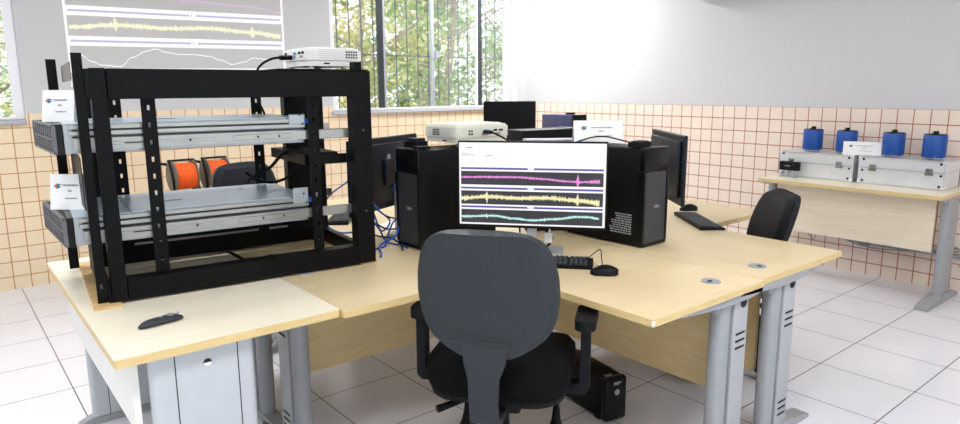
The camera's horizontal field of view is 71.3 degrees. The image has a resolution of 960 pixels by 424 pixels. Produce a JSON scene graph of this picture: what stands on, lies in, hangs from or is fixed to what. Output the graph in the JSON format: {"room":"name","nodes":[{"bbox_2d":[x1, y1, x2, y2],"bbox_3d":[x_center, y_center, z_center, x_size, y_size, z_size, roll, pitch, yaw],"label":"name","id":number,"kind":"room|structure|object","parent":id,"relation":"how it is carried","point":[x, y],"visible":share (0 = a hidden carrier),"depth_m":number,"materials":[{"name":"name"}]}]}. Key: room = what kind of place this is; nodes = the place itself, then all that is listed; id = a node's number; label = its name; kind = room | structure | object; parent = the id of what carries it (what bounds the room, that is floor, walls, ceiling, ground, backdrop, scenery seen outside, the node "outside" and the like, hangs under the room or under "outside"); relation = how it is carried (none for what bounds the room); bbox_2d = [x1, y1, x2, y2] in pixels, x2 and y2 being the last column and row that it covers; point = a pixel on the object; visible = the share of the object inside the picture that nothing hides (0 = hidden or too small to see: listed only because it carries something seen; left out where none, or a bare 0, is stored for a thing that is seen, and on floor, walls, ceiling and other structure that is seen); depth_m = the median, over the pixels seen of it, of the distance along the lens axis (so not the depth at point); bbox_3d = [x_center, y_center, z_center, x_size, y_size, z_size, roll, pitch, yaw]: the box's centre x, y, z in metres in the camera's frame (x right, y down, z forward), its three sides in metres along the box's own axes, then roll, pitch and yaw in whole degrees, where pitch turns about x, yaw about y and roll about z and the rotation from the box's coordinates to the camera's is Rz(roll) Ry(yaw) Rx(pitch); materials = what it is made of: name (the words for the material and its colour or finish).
{"room":"computer laboratory","nodes":[
{"label":"computer laboratory","id":0,"kind":"room"},
{"bbox_2d":[0,0,527,291],"bbox_3d":[-2.597,-0.977,5.556,8.356,2.850,0.150,-9,13,-39],"label":"wall","id":1,"kind":"structure","parent":0,"point":[27,246],"depth_m":5.11,"materials":[{"name":"beige tile"}]},
{"bbox_2d":[0,0,26,124],"bbox_3d":[-4.450,-1.114,3.952,2.825,1.280,0.175,-9,13,-39],"label":"window","id":2,"kind":"structure","parent":1,"relation":"in","point":[5,5],"depth_m":4.83,"materials":[{"name":"white paint"}]},
{"bbox_2d":[62,0,285,86],"bbox_3d":[-2.427,-1.502,5.502,1.706,0.922,0.002,-9,13,-39],"label":"projected image","id":3,"kind":"object","parent":1,"relation":"attached to","point":[134,34],"visible":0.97,"depth_m":5.46,"materials":[{"name":"white"}]},
{"bbox_2d":[329,0,517,114],"bbox_3d":[-0.486,-1.725,7.155,2.530,1.280,0.175,-9,13,-39],"label":"window","id":4,"kind":"structure","parent":1,"relation":"in","point":[509,58],"depth_m":7.29,"materials":[{"name":"white paint"}]},
{"bbox_2d":[0,265,959,423],"bbox_3d":[0.043,1.072,2.520,8.556,0.100,8.681,-9,13,-39],"label":"floor","id":5,"kind":"structure","parent":0,"point":[861,353],"depth_m":3.47,"materials":[{"name":"white tile"}]},
{"bbox_2d":[130,185,210,193],"bbox_3d":[-2.126,0.207,4.945,0.950,0.740,0.400,-9,13,-39],"label":"side table","id":6,"kind":"object","parent":5,"relation":"on","point":[201,186],"visible":0.02,"depth_m":4.84,"materials":[{"name":"brown wood"}]},
{"bbox_2d":[161,158,200,190],"bbox_3d":[-2.156,-0.260,4.793,0.270,0.234,0.224,-10,14,-43],"label":"cable reel","id":7,"kind":"object","parent":6,"relation":"on","point":[180,175],"visible":0.97,"depth_m":4.77,"materials":[{"name":"orange plastic"}]},
{"bbox_2d":[195,156,229,187],"bbox_3d":[-1.990,-0.292,4.967,0.270,0.234,0.224,-10,14,-41],"label":"cable reel","id":8,"kind":"object","parent":6,"relation":"on","point":[206,168],"visible":0.57,"depth_m":4.92,"materials":[{"name":"orange plastic"}]},
{"bbox_2d":[47,251,339,423],"bbox_3d":[-1.154,0.634,2.608,0.676,0.740,1.360,-9,13,-38],"label":"desk","id":9,"kind":"object","parent":5,"relation":"on","point":[198,367],"visible":0.68,"depth_m":2.11,"materials":[{"name":"brown wood"}]},
{"bbox_2d":[79,261,122,310],"bbox_3d":[-1.451,0.267,2.543,0.085,0.008,0.735,-7,13,-33],"label":"wooden board","id":10,"kind":"object","parent":9,"relation":"on","point":[86,271],"visible":0.54,"depth_m":2.45,"materials":[{"name":"beige wood"}]},
{"bbox_2d":[138,312,182,329],"bbox_3d":[-1.001,0.339,2.100,0.047,0.024,0.136,8,13,38],"label":"remote","id":11,"kind":"object","parent":9,"relation":"on","point":[169,317],"visible":1,"depth_m":2.08,"materials":[{"name":"grey plastic"}]},
{"bbox_2d":[45,52,375,303],"bbox_3d":[-1.064,-0.193,2.710,1.076,0.832,0.641,-7,13,-33],"label":"equipment rack","id":12,"kind":"object","parent":9,"relation":"on","point":[300,91],"visible":0.91,"depth_m":2.53,"materials":[{"name":"black metal"}]},
{"bbox_2d":[32,114,348,155],"bbox_3d":[-1.071,-0.331,2.658,1.171,0.118,0.497,-7,13,-33],"label":"server","id":13,"kind":"object","parent":12,"relation":"in","point":[174,132],"visible":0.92,"depth_m":2.42,"materials":[{"name":"metal"}]},
{"bbox_2d":[42,90,76,121],"bbox_3d":[-1.457,-0.368,2.323,0.112,0.108,0.044,0,10,1],"label":"sign card","id":14,"kind":"object","parent":13,"relation":"on","point":[57,105],"visible":0.98,"depth_m":2.31,"materials":[{"name":"white paper"}]},
{"bbox_2d":[42,183,351,247],"bbox_3d":[-1.069,-0.036,2.713,1.171,0.139,0.497,-7,13,-33],"label":"server","id":15,"kind":"object","parent":12,"relation":"in","point":[227,207],"visible":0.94,"depth_m":2.52,"materials":[{"name":"metal"}]},
{"bbox_2d":[50,174,86,209],"bbox_3d":[-1.466,-0.074,2.394,0.128,0.125,0.044,0,10,1],"label":"sign card","id":16,"kind":"object","parent":15,"relation":"on","point":[65,194],"visible":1,"depth_m":2.38,"materials":[{"name":"white paper"}]},
{"bbox_2d":[245,165,297,183],"bbox_3d":[-0.903,-0.159,2.899,0.230,0.075,0.028,-7,13,-34],"label":"cable","id":17,"kind":"object","parent":15,"relation":"on","point":[295,166],"visible":0.92,"depth_m":2.91,"materials":[{"name":"black plastic"}]},
{"bbox_2d":[256,55,291,114],"bbox_3d":[-0.881,-0.509,2.818,0.194,0.294,0.131,5,12,28],"label":"cable","id":18,"kind":"object","parent":12,"relation":"hanging from","point":[280,57],"visible":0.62,"depth_m":2.76,"materials":[{"name":"black plastic"}]},
{"bbox_2d":[271,147,346,164],"bbox_3d":[-0.748,-0.249,2.894,0.176,0.043,0.440,-7,13,-33],"label":"shelf","id":19,"kind":"object","parent":12,"relation":"attached to","point":[327,156],"visible":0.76,"depth_m":2.76,"materials":[{"name":"black metal"}]},
{"bbox_2d":[247,148,303,182],"bbox_3d":[-0.866,-0.196,2.837,0.241,0.138,0.028,-4,11,-19],"label":"cable","id":20,"kind":"object","parent":19,"relation":"attached to","point":[276,160],"visible":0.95,"depth_m":2.82,"materials":[{"name":"black plastic"}]},
{"bbox_2d":[284,47,360,68],"bbox_3d":[-0.668,-0.648,2.848,0.266,0.094,0.278,-8,13,-35],"label":"projector","id":21,"kind":"object","parent":12,"relation":"on","point":[305,57],"visible":0.88,"depth_m":2.74,"materials":[{"name":"white plastic"}]},
{"bbox_2d":[318,49,356,63],"bbox_3d":[-0.583,-0.635,2.744,0.171,0.058,0.008,-8,13,-35],"label":"vent grille","id":22,"kind":"object","parent":21,"relation":"attached to","point":[325,56],"depth_m":2.74,"materials":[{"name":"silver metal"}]},
{"bbox_2d":[376,223,396,229],"bbox_3d":[-0.467,0.041,3.164,0.223,0.107,0.014,-8,13,-35],"label":"cable","id":23,"kind":"object","parent":12,"relation":"attached to","point":[376,223],"visible":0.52,"depth_m":3.18,"materials":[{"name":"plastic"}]},
{"bbox_2d":[211,161,276,343],"bbox_3d":[-1.192,0.232,3.988,0.682,1.030,0.686,7,13,33],"label":"office chair","id":24,"kind":"object","parent":5,"relation":"on","point":[232,174],"visible":0.24,"depth_m":3.98,"materials":[{"name":"black plastic"}]},
{"bbox_2d":[214,162,275,186],"bbox_3d":[-1.414,-0.108,4.058,0.090,0.369,0.448,7,13,33],"label":"chair backrest","id":25,"kind":"object","parent":24,"relation":"on","point":[232,174],"depth_m":3.98,"materials":[{"name":"grey fabric"}]},
{"bbox_2d":[227,198,397,423],"bbox_3d":[-0.698,0.413,3.783,1.580,0.744,1.522,-9,13,-39],"label":"desk","id":26,"kind":"object","parent":5,"relation":"on","point":[267,412],"visible":0.12,"depth_m":2.98,"materials":[{"name":"brown wood"}]},
{"bbox_2d":[327,181,351,233],"bbox_3d":[-0.685,-0.055,3.484,0.243,0.296,0.229,-9,13,-39],"label":"cable","id":27,"kind":"object","parent":26,"relation":"on","point":[346,181],"visible":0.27,"depth_m":3.52,"materials":[{"name":"blue plastic"}]},
{"bbox_2d":[328,213,351,224],"bbox_3d":[-0.782,0.020,3.824,0.130,0.023,0.440,-1,10,-1],"label":"keyboard","id":28,"kind":"object","parent":26,"relation":"on","point":[335,219],"visible":0.59,"depth_m":3.66,"materials":[{"name":"black plastic"}]},
{"bbox_2d":[313,239,377,263],"bbox_3d":[-0.652,0.163,3.090,0.073,0.008,0.670,-7,13,-33],"label":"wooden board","id":29,"kind":"object","parent":26,"relation":"on","point":[327,244],"visible":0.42,"depth_m":3.11,"materials":[{"name":"beige wood"}]},
{"bbox_2d":[346,133,416,236],"bbox_3d":[-0.395,-0.126,3.325,0.196,0.488,0.610,5,12,25],"label":"monitor","id":30,"kind":"object","parent":26,"relation":"on","point":[383,148],"visible":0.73,"depth_m":3.30,"materials":[{"name":"black plastic"}]},
{"bbox_2d":[374,203,390,231],"bbox_3d":[-0.469,0.015,3.166,0.098,0.158,0.049,-3,11,-13],"label":"cable","id":31,"kind":"object","parent":30,"relation":"attached to","point":[375,206],"visible":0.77,"depth_m":3.16,"materials":[{"name":"blue plastic"}]},
{"bbox_2d":[379,221,394,227],"bbox_3d":[-0.386,0.059,3.662,0.210,0.002,0.300,7,12,33],"label":"paper sheet","id":32,"kind":"object","parent":26,"relation":"on","point":[387,223],"visible":0.02,"depth_m":3.61,"materials":[{"name":"white paper"}]},
{"bbox_2d":[374,213,408,248],"bbox_3d":[-0.417,0.075,3.143,0.249,0.164,0.029,9,14,40],"label":"cable","id":33,"kind":"object","parent":26,"relation":"on","point":[407,247],"visible":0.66,"depth_m":3.18,"materials":[{"name":"blue plastic"}]},
{"bbox_2d":[410,229,598,423],"bbox_3d":[0.081,0.518,2.380,0.680,1.040,0.664,2,11,13],"label":"office chair","id":34,"kind":"object","parent":5,"relation":"on","point":[490,299],"visible":1,"depth_m":2.10,"materials":[{"name":"black fabric"}]},
{"bbox_2d":[263,227,764,423],"bbox_3d":[0.098,0.587,2.819,1.547,0.744,1.582,-9,13,-39],"label":"desk","id":35,"kind":"object","parent":5,"relation":"on","point":[687,321],"visible":0.72,"depth_m":2.64,"materials":[{"name":"brown wood"}]},
{"bbox_2d":[376,218,396,248],"bbox_3d":[-0.440,0.097,3.123,0.036,0.126,0.212,6,12,31],"label":"cable","id":36,"kind":"object","parent":35,"relation":"on","point":[396,218],"visible":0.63,"depth_m":3.16,"materials":[{"name":"blue plastic"}]},
{"bbox_2d":[378,226,399,257],"bbox_3d":[-0.434,0.131,3.023,0.079,0.095,0.235,3,11,16],"label":"cable","id":37,"kind":"object","parent":35,"relation":"on","point":[396,234],"visible":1,"depth_m":3.06,"materials":[{"name":"blue plastic"}]},
{"bbox_2d":[375,234,403,250],"bbox_3d":[-0.423,0.121,3.099,0.195,0.083,0.108,3,11,18],"label":"cable","id":38,"kind":"object","parent":35,"relation":"on","point":[398,242],"visible":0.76,"depth_m":3.12,"materials":[{"name":"black plastic"}]},
{"bbox_2d":[395,144,495,249],"bbox_3d":[-0.157,-0.089,3.193,0.456,0.453,0.187,-9,13,-39],"label":"computer tower","id":39,"kind":"object","parent":35,"relation":"on","point":[426,179],"visible":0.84,"depth_m":3.05,"materials":[{"name":"black plastic"}]},
{"bbox_2d":[398,171,417,245],"bbox_3d":[-0.319,-0.017,3.070,0.024,0.326,0.161,-9,13,-39],"label":"grille","id":40,"kind":"object","parent":39,"relation":"attached to","point":[407,180],"depth_m":3.06,"materials":[{"name":"black metal"}]},
{"bbox_2d":[404,137,427,147],"bbox_3d":[-0.295,-0.320,3.084,0.090,0.042,0.075,10,15,44],"label":"box","id":41,"kind":"object","parent":39,"relation":"on","point":[414,141],"visible":0.87,"depth_m":3.06,"materials":[{"name":"black plastic"}]},
{"bbox_2d":[413,146,430,149],"bbox_3d":[-0.260,-0.288,2.991,0.070,0.012,0.050,-9,13,-39],"label":"box","id":42,"kind":"object","parent":39,"relation":"on","point":[414,147],"visible":1,"depth_m":2.98,"materials":[{"name":"black plastic"}]},
{"bbox_2d":[425,121,507,146],"bbox_3d":[-0.070,-0.384,3.261,0.333,0.102,0.286,-9,14,-40],"label":"projector","id":43,"kind":"object","parent":39,"relation":"on","point":[448,132],"visible":0.89,"depth_m":3.16,"materials":[{"name":"beige plastic"}]},
{"bbox_2d":[428,127,450,140],"bbox_3d":[-0.195,-0.367,3.158,0.008,0.058,0.173,-9,14,-40],"label":"vent grille","id":44,"kind":"object","parent":43,"relation":"attached to","point":[434,133],"depth_m":3.16,"materials":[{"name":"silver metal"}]},
{"bbox_2d":[483,130,520,232],"bbox_3d":[0.101,-0.146,3.136,0.214,0.471,0.034,7,13,33],"label":"cable","id":45,"kind":"object","parent":43,"relation":"attached to","point":[484,131],"visible":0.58,"depth_m":3.11,"materials":[{"name":"black plastic"}]},
{"bbox_2d":[458,140,608,256],"bbox_3d":[0.235,-0.063,2.916,0.624,0.507,0.246,2,11,10],"label":"monitor","id":46,"kind":"object","parent":35,"relation":"on","point":[531,185],"visible":0.98,"depth_m":2.78,"materials":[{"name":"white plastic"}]},
{"bbox_2d":[544,229,552,242],"bbox_3d":[0.298,0.091,2.916,0.036,0.083,0.035,1,11,5],"label":"adapter","id":47,"kind":"object","parent":46,"relation":"hanging from","point":[548,237],"visible":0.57,"depth_m":2.90,"materials":[{"name":"white plastic"}]},
{"bbox_2d":[523,138,571,140],"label":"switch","id":48,"kind":"object","parent":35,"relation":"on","point":[547,139],"depth_m":3.35,"materials":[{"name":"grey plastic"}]},
{"bbox_2d":[537,229,565,230],"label":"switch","id":49,"kind":"object","parent":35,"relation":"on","point":[537,229],"depth_m":3.44,"materials":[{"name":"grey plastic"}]},
{"bbox_2d":[553,255,592,269],"bbox_3d":[0.250,0.204,2.799,0.440,0.023,0.130,2,11,10],"label":"keyboard","id":50,"kind":"object","parent":35,"relation":"on","point":[562,262],"visible":0.38,"depth_m":2.75,"materials":[{"name":"black plastic"}]},
{"bbox_2d":[583,249,602,264],"bbox_3d":[0.422,0.178,2.796,0.241,0.071,0.038,10,15,44],"label":"cable","id":51,"kind":"object","parent":35,"relation":"on","point":[598,249],"visible":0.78,"depth_m":2.75,"materials":[{"name":"black plastic"}]},
{"bbox_2d":[590,264,618,276],"bbox_3d":[0.489,0.226,2.634,0.110,0.039,0.068,1,11,8],"label":"mouse","id":52,"kind":"object","parent":35,"relation":"on","point":[598,270],"visible":1,"depth_m":2.61,"materials":[{"name":"black plastic"}]},
{"bbox_2d":[565,349,626,421],"bbox_3d":[0.516,0.801,3.114,0.120,0.212,0.374,-6,12,-27],"label":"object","id":53,"kind":"object","parent":5,"relation":"on","point":[605,398],"visible":0.59,"depth_m":2.97,"materials":[{"name":"black plastic"}]},
{"bbox_2d":[550,199,841,423],"bbox_3d":[1.084,0.440,3.590,1.555,0.744,1.522,-9,13,-39],"label":"desk","id":54,"kind":"object","parent":5,"relation":"on","point":[779,263],"visible":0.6,"depth_m":2.83,"materials":[{"name":"brown wood"}]},
{"bbox_2d":[568,143,669,247],"bbox_3d":[0.659,-0.101,3.233,0.187,0.453,0.456,-9,14,-40],"label":"computer tower","id":55,"kind":"object","parent":54,"relation":"on","point":[638,178],"visible":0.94,"depth_m":3.08,"materials":[{"name":"black plastic"}]},
{"bbox_2d":[572,120,623,142],"bbox_3d":[0.578,-0.395,3.287,0.240,0.108,0.080,0,10,0],"label":"sign card","id":56,"kind":"object","parent":55,"relation":"on","point":[582,129],"visible":0.92,"depth_m":3.27,"materials":[{"name":"white paper"}]},
{"bbox_2d":[579,136,629,141],"bbox_3d":[0.573,-0.333,3.198,0.371,0.059,0.050,6,12,32],"label":"cable","id":57,"kind":"object","parent":55,"relation":"on","point":[593,136],"visible":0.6,"depth_m":3.20,"materials":[{"name":"black plastic"}]},
{"bbox_2d":[609,212,631,234],"bbox_3d":[0.654,0.051,3.123,0.001,0.094,0.126,-9,14,-40],"label":"print","id":58,"kind":"object","parent":55,"relation":"attached to","point":[620,223],"depth_m":3.12},
{"bbox_2d":[628,140,651,147],"bbox_3d":[0.731,-0.313,3.061,0.075,0.026,0.105,8,13,38],"label":"box","id":59,"kind":"object","parent":55,"relation":"on","point":[637,143],"visible":1,"depth_m":3.03,"materials":[{"name":"black plastic"}]},
{"bbox_2d":[644,170,666,243],"bbox_3d":[0.796,-0.025,3.085,0.161,0.326,0.024,-9,14,-40],"label":"grille","id":60,"kind":"object","parent":55,"relation":"attached to","point":[655,181],"depth_m":3.08,"materials":[{"name":"black metal"}]},
{"bbox_2d":[651,129,687,206],"bbox_3d":[0.925,-0.189,3.631,0.196,0.488,0.610,0,10,0],"label":"monitor","id":61,"kind":"object","parent":54,"relation":"on","point":[678,143],"visible":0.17,"depth_m":3.39,"materials":[{"name":"black plastic"}]},
{"bbox_2d":[679,204,697,210],"bbox_3d":[1.246,-0.030,3.997,0.110,0.039,0.068,-2,11,-9],"label":"mouse","id":62,"kind":"object","parent":54,"relation":"on","point":[688,207],"visible":0.8,"depth_m":3.97,"materials":[{"name":"black plastic"}]},
{"bbox_2d":[674,211,725,230],"bbox_3d":[1.190,0.043,3.647,0.130,0.023,0.440,-1,10,-1],"label":"keyboard","id":63,"kind":"object","parent":54,"relation":"on","point":[698,221],"visible":1,"depth_m":3.58,"materials":[{"name":"black plastic"}]},
{"bbox_2d":[687,188,800,380],"bbox_3d":[1.253,0.346,3.558,0.710,0.940,0.685,1,11,5],"label":"office chair","id":64,"kind":"object","parent":5,"relation":"on","point":[774,216],"visible":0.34,"depth_m":3.39,"materials":[{"name":"black plastic"}]},
{"bbox_2d":[747,189,794,240],"bbox_3d":[1.507,0.075,3.475,0.146,0.364,0.448,1,11,5],"label":"backrest","id":65,"kind":"object","parent":64,"relation":"on","point":[773,216],"depth_m":3.40,"materials":[{"name":"black plastic"}]},
{"bbox_2d":[758,174,959,311],"bbox_3d":[2.783,0.160,5.027,0.665,0.758,1.290,-9,13,-39],"label":"table","id":66,"kind":"object","parent":5,"relation":"on","point":[901,217],"visible":0.74,"depth_m":4.75,"materials":[{"name":"brown wood"}]},
{"bbox_2d":[779,161,800,177],"bbox_3d":[2.448,-0.338,5.295,0.039,0.125,0.156,-9,13,-39],"label":"module","id":67,"kind":"object","parent":66,"relation":"on","point":[786,166],"visible":1,"depth_m":5.28,"materials":[{"name":"black plastic"}]},
{"bbox_2d":[778,148,860,181],"bbox_3d":[2.707,-0.377,5.290,0.306,0.204,0.576,-9,13,-39],"label":"flight case","id":68,"kind":"object","parent":66,"relation":"on","point":[822,164],"visible":0.71,"depth_m":5.16,"materials":[{"name":"metal"}]},
{"bbox_2d":[802,126,823,150],"bbox_3d":[2.645,-0.583,5.317,0.145,0.194,0.146,-9,13,-39],"label":"sensor","id":69,"kind":"object","parent":68,"relation":"on","point":[812,137],"visible":1,"depth_m":5.26,"materials":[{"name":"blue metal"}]},
{"bbox_2d":[835,128,857,152],"bbox_3d":[2.807,-0.548,5.123,0.145,0.194,0.146,-9,13,-39],"label":"sensor","id":70,"kind":"object","parent":68,"relation":"on","point":[846,134],"visible":0.72,"depth_m":5.08,"materials":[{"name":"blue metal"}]},
{"bbox_2d":[857,154,959,190],"bbox_3d":[3.086,-0.295,4.836,0.306,0.204,0.570,-9,13,-39],"label":"flight case","id":71,"kind":"object","parent":66,"relation":"on","point":[918,172],"visible":0.98,"depth_m":4.71,"materials":[{"name":"metal"}]},
{"bbox_2d":[842,141,881,155],"bbox_3d":[2.850,-0.475,4.995,0.250,0.098,0.080,5,12,28],"label":"sign card","id":72,"kind":"object","parent":71,"relation":"on","point":[849,147],"visible":1,"depth_m":4.98,"materials":[{"name":"white paper"}]},
{"bbox_2d":[881,129,905,156],"bbox_3d":[3.014,-0.503,4.876,0.145,0.194,0.146,-9,13,-39],"label":"sensor","id":73,"kind":"object","parent":71,"relation":"on","point":[893,142],"visible":1,"depth_m":4.82,"materials":[{"name":"blue plastic"}]},
{"bbox_2d":[921,131,948,159],"bbox_3d":[3.179,-0.467,4.678,0.145,0.194,0.146,-9,13,-39],"label":"sensor","id":74,"kind":"object","parent":71,"relation":"on","point":[934,146],"visible":1,"depth_m":4.63,"materials":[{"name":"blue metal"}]},
{"bbox_3d":[0.290,0.266,4.554,1.522,0.744,1.580,-9,13,-39],"label":"desk","id":75,"kind":"object","parent":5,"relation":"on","visible":0},
{"bbox_2d":[507,126,572,140],"bbox_3d":[0.420,-0.342,4.544,0.456,0.453,0.187,-6,12,-30],"label":"computer tower","id":76,"kind":"object","parent":75,"relation":"on","point":[554,132],"visible":0.21,"depth_m":4.43,"materials":[{"name":"black plastic"}]},
{"bbox_3d":[0.679,-0.188,7.008,1.150,0.740,0.820,-9,13,-39],"label":"side table","id":77,"kind":"object","parent":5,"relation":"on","visible":0},
{"bbox_2d":[483,101,535,128],"bbox_3d":[0.298,-0.824,6.789,0.520,0.595,0.196,0,10,2],"label":"monitor","id":78,"kind":"object","parent":77,"relation":"on","point":[515,114],"visible":0.77,"depth_m":6.66,"materials":[{"name":"black plastic"}]},
{"bbox_2d":[542,114,586,127],"bbox_3d":[0.864,-0.782,6.914,0.187,0.453,0.456,-9,13,-39],"label":"computer tower","id":79,"kind":"object","parent":77,"relation":"on","point":[548,120],"visible":0.34,"depth_m":6.81,"materials":[{"name":"plastic"}]},
{"bbox_2d":[527,0,959,292],"bbox_3d":[3.266,-0.882,4.894,0.150,2.850,8.331,-9,13,-39],"label":"wall","id":80,"kind":"structure","parent":0,"point":[744,80],"depth_m":5.83,"materials":[{"name":"beige tile"}]},
{"bbox_2d":[839,238,959,266],"bbox_3d":[3.115,0.266,5.126,0.018,0.180,1.046,-9,13,-39],"label":"power cable","id":81,"kind":"object","parent":80,"relation":"attached to","point":[839,238],"visible":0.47,"depth_m":5.15,"materials":[{"name":"black plastic"}]},
{"bbox_2d":[857,241,959,258],"bbox_3d":[3.217,0.272,4.996,0.070,0.070,0.730,-9,13,-39],"label":"power strip","id":82,"kind":"object","parent":80,"relation":"attached to","point":[956,256],"visible":0.47,"depth_m":5.03,"materials":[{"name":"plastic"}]},
{"bbox_2d":[846,240,958,252],"bbox_3d":[3.133,0.260,5.114,0.010,0.085,0.883,-9,13,-39],"label":"power cable","id":83,"kind":"object","parent":82,"relation":"attached to","point":[846,240],"visible":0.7,"depth_m":5.13,"materials":[{"name":"plastic"}]},
{"label":"outside","id":84,"kind":"structure","parent":0,"visible":0},
{"bbox_3d":[-10.772,-2.080,20.944,34.000,0.100,33.909,-9,13,-39],"label":"ground","id":85,"kind":"structure","parent":84,"visible":0},
{"bbox_2d":[0,13,13,116],"bbox_3d":[-5.382,-1.182,6.668,3.248,3.381,3.207,-9,13,-39],"label":"tree","id":86,"kind":"object","parent":85,"relation":"on","point":[4,106],"visible":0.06,"depth_m":6.74,"materials":[{"name":"green plant"}]},
{"bbox_2d":[0,10,13,116],"bbox_3d":[-5.296,-1.925,7.982,4.325,4.362,3.610,-9,13,-39],"label":"tree","id":87,"kind":"object","parent":85,"relation":"on","point":[4,76],"visible":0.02,"depth_m":7.47,"materials":[{"name":"green plant"}]},
{"bbox_2d":[332,0,426,108],"bbox_3d":[-3.244,-3.550,12.674,4.905,6.005,4.711,1,11,9],"label":"tree","id":88,"kind":"object","parent":85,"relation":"on","point":[343,3],"visible":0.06,"depth_m":12.35,"materials":[{"name":"green plant"}]},
{"bbox_2d":[332,0,473,108],"bbox_3d":[-1.492,-2.360,9.401,3.047,4.671,3.467,-4,11,-21],"label":"tree","id":89,"kind":"object","parent":85,"relation":"on","point":[356,44],"visible":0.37,"depth_m":9.67,"materials":[{"name":"green plant"}]},
{"bbox_2d":[334,0,501,106],"bbox_3d":[-0.824,-4.050,14.270,4.976,6.214,5.574,-4,11,-17],"label":"tree","id":90,"kind":"object","parent":85,"relation":"on","point":[419,8],"visible":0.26,"depth_m":13.37,"materials":[{"name":"green plant"}]},
{"bbox_2d":[363,0,501,106],"bbox_3d":[-0.383,-2.836,10.829,3.747,5.077,3.455,-3,11,-14],"label":"tree","id":91,"kind":"object","parent":85,"relation":"on","point":[453,14],"visible":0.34,"depth_m":10.75,"materials":[{"name":"green plant"}]},
{"bbox_2d":[398,0,501,106],"bbox_3d":[0.295,-2.447,11.262,4.232,4.146,3.312,-6,12,-27],"label":"tree","id":92,"kind":"object","parent":85,"relation":"on","point":[442,1],"visible":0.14,"depth_m":11.40,"materials":[{"name":"green plant"}]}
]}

